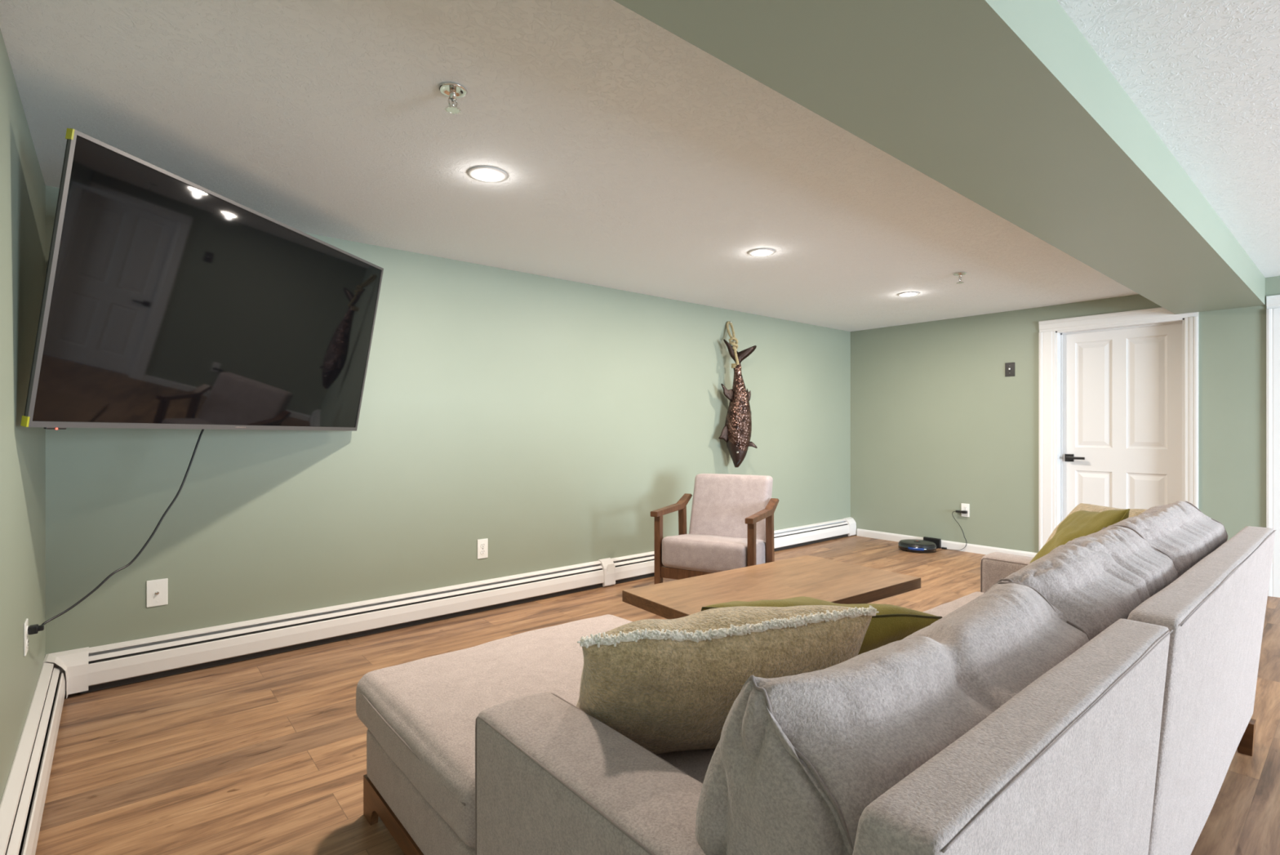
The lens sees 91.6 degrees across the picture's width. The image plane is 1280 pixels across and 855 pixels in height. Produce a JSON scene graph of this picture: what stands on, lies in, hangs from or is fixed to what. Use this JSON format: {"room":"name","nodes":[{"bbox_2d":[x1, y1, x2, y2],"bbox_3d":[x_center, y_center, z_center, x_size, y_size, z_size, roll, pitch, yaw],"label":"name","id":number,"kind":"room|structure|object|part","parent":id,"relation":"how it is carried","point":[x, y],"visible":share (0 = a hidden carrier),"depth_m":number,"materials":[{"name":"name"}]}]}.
{"room":"living room","nodes":[
{"label":"living room","id":0,"kind":"room"},
{"bbox_2d":[0,28,45,803],"bbox_3d":[0.185,0.064,-0.694,0.140,2.280,8.940,0,0,-40],"label":"wall","id":1,"kind":"structure","parent":0,"point":[22,184],"depth_m":1.96,"materials":[{"name":"paint"}]},
{"bbox_2d":[23,617,28,656],"bbox_3d":[-2.102,0.718,2.132,0.009,0.112,0.074,0,0,-40],"label":"wall outlet","id":2,"kind":"object","parent":1,"relation":"attached to","point":[25,624],"visible":1,"depth_m":2.11,"materials":[{"name":"white plastic"}]},
{"bbox_2d":[0,661,65,854],"bbox_3d":[-1.005,1.105,0.879,0.070,0.189,4.800,0,0,-40],"label":"baseboard heater","id":3,"kind":"object","parent":1,"relation":"attached to","point":[22,803],"visible":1,"depth_m":1.91,"materials":[{"name":"white metal"}]},
{"bbox_2d":[28,429,204,634],"bbox_3d":[-1.999,0.306,2.470,0.038,0.808,0.710,0,0,16],"label":"power cord","id":4,"kind":"object","parent":1,"relation":"attached to","point":[33,628],"visible":0.94,"depth_m":2.45,"materials":[{"name":"black plastic"}]},
{"bbox_2d":[45,185,850,693],"bbox_3d":[-0.185,0.064,4.934,6.832,2.280,0.140,0,0,-40],"label":"wall","id":5,"kind":"structure","parent":0,"point":[545,420],"depth_m":3.98,"materials":[{"name":"paint"}]},
{"bbox_2d":[146,577,168,607],"bbox_3d":[-2.337,0.801,3.013,0.082,0.128,0.021,0,0,-40],"label":"cable jack","id":6,"kind":"object","parent":5,"relation":"attached to","point":[157,590],"visible":1,"depth_m":3.02,"materials":[{"name":"white plastic"}]},
{"bbox_2d":[20,128,383,431],"bbox_3d":[-1.970,-0.450,2.773,0.766,0.939,1.642,0,0,10],"label":"television","id":7,"kind":"object","parent":5,"relation":"attached to","point":[169,300],"visible":1,"depth_m":2.37,"materials":[{"name":"black glass"}]},
{"bbox_2d":[43,516,856,697],"bbox_3d":[-0.101,1.101,4.832,6.550,0.197,0.125,0,0,-40],"label":"baseboard heater","id":8,"kind":"object","parent":5,"relation":"attached to","point":[85,669],"visible":0.91,"depth_m":3.49,"materials":[{"name":"white metal"}]},
{"bbox_3d":[-0.251,1.101,4.735,0.105,0.195,0.077,0,0,-40],"label":"coupling plate","id":9,"kind":"part","parent":8,"relation":"part of","materials":[{"name":"white metal"}]},
{"bbox_2d":[477,537,488,559],"bbox_3d":[-1.040,0.801,4.115,0.074,0.128,0.009,0,0,-40],"label":"wall outlet","id":10,"kind":"object","parent":5,"relation":"attached to","point":[482,544],"visible":1,"depth_m":4.11,"materials":[{"name":"white plastic"}]},
{"bbox_2d":[725,320,739,368],"bbox_3d":[0.841,-0.746,5.588,0.118,0.441,0.175,0,0,-6],"label":"rope","id":11,"kind":"object","parent":5,"relation":"attached to","point":[734,344],"visible":0.99,"depth_m":5.54,"materials":[{"name":"beige fabric"}]},
{"bbox_2d":[718,338,757,466],"bbox_3d":[0.863,-0.214,5.556,0.369,1.139,0.160,0,0,-13],"label":"fish sculpture","id":12,"kind":"object","parent":11,"relation":"hanging from","point":[736,432],"visible":0.99,"depth_m":5.51,"materials":[{"name":"brown metal"}]},
{"bbox_2d":[0,0,1279,331],"bbox_3d":[2.697,-1.126,1.517,6.832,0.100,9.080,0,0,-40],"label":"ceiling","id":13,"kind":"structure","parent":0,"point":[634,157],"depth_m":2.32,"materials":[{"name":"white paint"}]},
{"bbox_2d":[438,82,466,114],"bbox_3d":[-0.595,-1.042,1.978,0.088,0.068,0.088,0,0,-40],"label":"sprinkler","id":14,"kind":"object","parent":13,"relation":"attached to","point":[454,91],"visible":1,"depth_m":1.97,"materials":[{"name":"silver metal"}]},
{"bbox_3d":[-0.595,-1.043,1.978,0.029,0.067,0.021,0,0,-8],"label":"frame","id":15,"kind":"part","parent":14,"relation":"part of","materials":[{"name":"silver metal"}]},
{"bbox_2d":[467,166,507,182],"bbox_3d":[-0.646,-1.072,2.641,0.164,0.008,0.164,0,0,-40],"label":"recessed light","id":16,"kind":"object","parent":13,"relation":"in","point":[484,174],"visible":1,"depth_m":2.63,"materials":[{"name":"white plastic"}]},
{"bbox_2d":[473,169,502,181],"bbox_3d":[-0.646,-1.071,2.641,0.120,0.006,0.120,0,0,-40],"label":"diffuser","id":17,"kind":"object","parent":16,"relation":"attached to","point":[478,175],"depth_m":2.64,"materials":[{"name":"white plastic"}]},
{"bbox_2d":[747,248,775,256],"bbox_3d":[0.745,-1.072,3.814,0.164,0.008,0.164,0,0,-40],"label":"recessed light","id":18,"kind":"object","parent":13,"relation":"in","point":[760,251],"visible":1,"depth_m":3.81,"materials":[{"name":"white plastic"}]},
{"bbox_2d":[751,250,771,255],"bbox_3d":[0.745,-1.071,3.814,0.120,0.006,0.120,0,0,-40],"label":"diffuser","id":19,"kind":"object","parent":18,"relation":"attached to","point":[753,252],"depth_m":3.81,"materials":[{"name":"white plastic"}]},
{"bbox_2d":[897,291,919,296],"bbox_3d":[2.159,-1.072,5.007,0.164,0.008,0.164,0,0,-40],"label":"recessed light","id":20,"kind":"object","parent":13,"relation":"in","point":[908,293],"visible":1,"depth_m":5.00,"materials":[{"name":"white plastic"}]},
{"bbox_2d":[900,293,915,296],"bbox_3d":[2.159,-1.071,5.007,0.120,0.006,0.120,0,0,-40],"label":"diffuser","id":21,"kind":"object","parent":20,"relation":"attached to","point":[901,294],"depth_m":5.00,"materials":[{"name":"white plastic"}]},
{"bbox_2d":[613,0,1265,314],"bbox_3d":[1.829,-0.978,2.547,6.552,0.197,0.493,0,0,-40],"label":"ceiling beam","id":22,"kind":"structure","parent":13,"relation":"attached to","point":[1007,105],"depth_m":1.77,"materials":[{"name":"paint"}]},
{"bbox_2d":[953,271,967,283],"bbox_3d":[2.231,-1.042,4.338,0.088,0.068,0.088,0,0,-40],"label":"sprinkler","id":23,"kind":"object","parent":13,"relation":"attached to","point":[959,274],"visible":1,"depth_m":4.33,"materials":[{"name":"silver metal"}]},
{"bbox_3d":[2.231,-1.043,4.338,0.029,0.067,0.021,0,0,-8],"label":"frame","id":24,"kind":"part","parent":23,"relation":"part of","materials":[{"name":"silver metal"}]},
{"bbox_2d":[35,534,1279,854],"bbox_3d":[2.927,1.254,1.711,7.432,0.100,9.080,0,0,-40],"label":"floor","id":25,"kind":"structure","parent":0,"point":[266,754],"depth_m":2.35,"materials":[{"name":"brown wood"}]},
{"bbox_2d":[650,473,779,583],"bbox_3d":[0.564,0.779,4.434,0.732,0.849,0.728,0,0,28],"label":"armchair","id":26,"kind":"object","parent":25,"relation":"on","point":[731,522],"visible":0.9,"depth_m":4.39,"materials":[{"name":"beige fabric"}]},
{"bbox_3d":[0.130,0.908,4.333,0.045,0.592,0.050,0,0,28],"label":"leg","id":27,"kind":"part","parent":26,"relation":"part of","materials":[{"name":"brown wood"}]},
{"bbox_3d":[0.238,0.561,4.543,0.054,0.106,0.612,0,0,28],"label":"armrest","id":28,"kind":"part","parent":26,"relation":"part of","materials":[{"name":"brown wood"}]},
{"bbox_3d":[0.341,0.899,4.727,0.045,0.610,0.145,0,0,28],"label":"leg","id":29,"kind":"part","parent":26,"relation":"part of","materials":[{"name":"brown wood"}]},
{"bbox_3d":[0.424,1.002,4.172,0.626,0.075,0.025,0,0,28],"label":"rail","id":30,"kind":"part","parent":26,"relation":"part of","materials":[{"name":"brown wood"}]},
{"bbox_2d":[662,533,766,573],"bbox_3d":[0.529,0.884,4.368,0.612,0.262,0.524,0,0,28],"label":"seat cushion","id":31,"kind":"object","parent":26,"relation":"on","point":[683,553],"depth_m":4.18,"materials":[{"name":"fabric"}]},
{"bbox_2d":[688,473,773,541],"bbox_3d":[0.668,0.651,4.627,0.588,0.593,0.291,0,0,28],"label":"cushion","id":32,"kind":"object","parent":26,"relation":"on","point":[722,503],"depth_m":4.58,"materials":[{"name":"fabric"}]},
{"bbox_3d":[0.722,0.908,4.016,0.045,0.592,0.050,0,0,28],"label":"leg","id":33,"kind":"part","parent":26,"relation":"part of","materials":[{"name":"brown wood"}]},
{"bbox_3d":[0.836,0.561,4.223,0.054,0.106,0.612,0,0,28],"label":"armrest","id":34,"kind":"part","parent":26,"relation":"part of","materials":[{"name":"brown wood"}]},
{"bbox_3d":[0.933,0.899,4.411,0.045,0.610,0.145,0,0,28],"label":"leg","id":35,"kind":"part","parent":26,"relation":"part of","materials":[{"name":"brown wood"}]},
{"bbox_2d":[622,555,920,618],"bbox_3d":[0.690,0.994,3.122,1.396,0.420,0.725,0,0,-37],"label":"coffee table","id":36,"kind":"object","parent":25,"relation":"on","point":[834,581],"visible":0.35,"depth_m":3.06,"materials":[{"name":"brown wood"}]},
{"bbox_2d":[355,500,1275,854],"bbox_3d":[0.711,0.738,2.116,2.692,0.932,1.845,0,0,-40],"label":"sectional sofa","id":37,"kind":"object","parent":25,"relation":"on","point":[1095,695],"visible":0.94,"depth_m":1.09,"materials":[{"name":"fabric"}]},
{"bbox_3d":[-0.348,1.143,1.345,0.022,0.122,1.565,0,0,-40],"label":"plinth rail","id":38,"kind":"part","parent":37,"relation":"part of","materials":[{"name":"brown wood"}]},
{"bbox_2d":[355,613,632,848],"bbox_3d":[-0.242,0.843,1.958,1.028,0.194,0.853,0,0,-40],"label":"cushion","id":39,"kind":"object","parent":37,"relation":"on","point":[420,715],"depth_m":1.76,"materials":[{"name":"fabric"}]},
{"bbox_3d":[0.014,0.836,1.025,0.193,0.487,0.916,0,0,-40],"label":"arm","id":40,"kind":"part","parent":37,"relation":"part of","materials":[{"name":"fabric"}]},
{"bbox_2d":[655,748,715,782],"bbox_3d":[0.355,0.840,1.399,0.814,0.184,0.846,0,0,-40],"label":"seat cushion","id":41,"kind":"object","parent":37,"relation":"on","point":[695,762],"depth_m":1.40,"materials":[{"name":"fabric"}]},
{"bbox_2d":[576,604,878,754],"bbox_3d":[0.170,0.587,1.443,0.681,0.373,0.332,0,0,-15],"label":"throw pillow","id":42,"kind":"object","parent":37,"relation":"on","point":[664,685],"visible":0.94,"depth_m":1.30,"materials":[{"name":"fabric"}]},
{"bbox_2d":[701,595,942,654],"bbox_3d":[0.475,0.645,1.812,0.703,0.350,0.324,0,0,-7],"label":"throw pillow","id":43,"kind":"object","parent":37,"relation":"on","point":[892,623],"visible":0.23,"depth_m":1.69,"materials":[{"name":"green fabric"}]},
{"bbox_2d":[695,582,1088,854],"bbox_3d":[0.478,0.544,1.087,0.895,0.440,0.362,0,0,-40],"label":"cushion","id":44,"kind":"object","parent":37,"relation":"on","point":[796,763],"depth_m":0.83,"materials":[{"name":"fabric"}]},
{"bbox_2d":[922,591,983,617],"bbox_3d":[1.534,0.836,2.368,0.742,0.199,0.814,0,0,-40],"label":"seat cushion","id":45,"kind":"object","parent":37,"relation":"on","point":[942,610],"depth_m":2.61,"materials":[{"name":"fabric"}]},
{"bbox_3d":[1.929,0.835,2.616,0.183,0.488,0.878,0,0,-40],"label":"arm","id":46,"kind":"part","parent":37,"relation":"part of","materials":[{"name":"fabric"}]},
{"bbox_3d":[0.572,0.725,0.947,0.949,0.703,0.208,0,0,-40],"label":"frame","id":47,"kind":"part","parent":37,"relation":"part of","materials":[{"name":"fabric"}]},
{"bbox_2d":[1029,508,1129,563],"bbox_3d":[1.637,0.509,2.375,0.296,0.448,0.432,0,0,11],"label":"throw pillow","id":48,"kind":"object","parent":37,"relation":"on","point":[1079,523],"visible":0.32,"depth_m":2.31,"materials":[{"name":"green fabric"}]},
{"bbox_2d":[1002,525,1177,639],"bbox_3d":[1.107,0.522,1.617,0.842,0.483,0.360,0,0,-40],"label":"cushion","id":49,"kind":"object","parent":37,"relation":"on","point":[1089,583],"depth_m":1.41,"materials":[{"name":"fabric"}]},
{"bbox_2d":[1045,502,1146,543],"bbox_3d":[1.812,0.505,2.537,0.305,0.394,0.475,0,0,3],"label":"throw pillow","id":50,"kind":"object","parent":37,"relation":"on","point":[1082,506],"visible":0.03,"depth_m":2.60,"materials":[{"name":"fabric"}]},
{"bbox_2d":[1106,500,1227,577],"bbox_3d":[1.729,0.518,2.142,0.861,0.492,0.360,0,0,-40],"label":"cushion","id":51,"kind":"object","parent":37,"relation":"on","point":[1179,531],"depth_m":1.95,"materials":[{"name":"fabric"}]},
{"bbox_3d":[1.600,0.720,1.806,1.723,0.712,0.220,0,0,-40],"label":"frame","id":52,"kind":"part","parent":37,"relation":"part of","materials":[{"name":"fabric"}]},
{"bbox_3d":[2.239,1.143,2.308,0.060,0.122,0.060,0,0,-40],"label":"leg","id":53,"kind":"part","parent":37,"relation":"part of","materials":[{"name":"brown wood"}]},
{"bbox_2d":[897,538,936,551],"bbox_3d":[2.718,1.155,6.107,0.339,0.077,0.342,0,0,20],"label":"robot vacuum","id":54,"kind":"object","parent":25,"relation":"on","point":[909,544],"visible":1,"depth_m":6.00,"materials":[{"name":"black plastic"}]},
{"bbox_2d":[923,536,941,548],"bbox_3d":[2.917,1.157,6.242,0.088,0.095,0.170,0,0,-40],"label":"dock","id":55,"kind":"object","parent":25,"relation":"on","point":[937,541],"visible":0.48,"depth_m":6.22,"materials":[{"name":"black plastic"}]},
{"bbox_2d":[850,275,1279,552],"bbox_3d":[5.300,0.064,3.621,0.140,2.280,8.940,0,0,-40],"label":"wall","id":56,"kind":"structure","parent":0,"point":[938,424],"depth_m":5.91,"materials":[{"name":"paint"}]},
{"bbox_2d":[857,528,1037,557],"bbox_3d":[5.224,1.164,3.592,0.014,0.080,8.712,0,0,-40],"label":"baseboard","id":57,"kind":"structure","parent":56,"relation":"attached to","point":[983,549],"depth_m":6.12,"materials":[{"name":"white"}]},
{"bbox_2d":[941,510,967,550],"bbox_3d":[3.076,1.004,6.101,0.042,0.397,0.242,0,0,-40],"label":"charger","id":58,"kind":"object","parent":56,"relation":"attached to","point":[957,511],"visible":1,"depth_m":6.05,"materials":[{"name":"black plastic"}]},
{"bbox_2d":[961,502,969,516],"bbox_3d":[3.159,0.803,6.043,0.009,0.128,0.076,0,0,-40],"label":"wall outlet","id":59,"kind":"object","parent":56,"relation":"attached to","point":[964,506],"visible":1,"depth_m":6.04,"materials":[{"name":"white plastic"}]},
{"bbox_2d":[1004,362,1014,376],"bbox_3d":[3.409,-0.535,5.739,0.018,0.128,0.082,0,0,-40],"label":"light switch","id":60,"kind":"object","parent":56,"relation":"attached to","point":[1009,366],"visible":1,"depth_m":5.74,"materials":[{"name":"black"}]},
{"bbox_2d":[1038,306,1198,550],"bbox_3d":[3.907,0.129,5.147,0.021,2.150,1.068,0,0,-40],"label":"trim","id":61,"kind":"structure","parent":56,"relation":"attached to","point":[1047,329],"depth_m":5.36,"materials":[{"name":"white wood"}]},
{"bbox_2d":[1055,318,1184,527],"bbox_3d":[3.990,0.176,5.189,0.161,2.055,0.875,0,0,-40],"label":"door","id":62,"kind":"structure","parent":56,"relation":"in","point":[1120,388],"depth_m":5.20,"materials":[{"name":"white wood"}]},
{"bbox_3d":[3.784,0.266,5.419,0.058,0.066,0.158,0,0,-40],"label":"handle","id":63,"kind":"part","parent":62,"relation":"part of","materials":[{"name":"black plastic"}]},
{"bbox_2d":[1266,294,1279,597],"bbox_3d":[4.818,0.133,4.067,0.021,2.143,1.023,0,0,-40],"label":"trim","id":64,"kind":"structure","parent":56,"relation":"attached to","point":[1273,302],"depth_m":4.43,"materials":[{"name":"white wood"}]}
]}

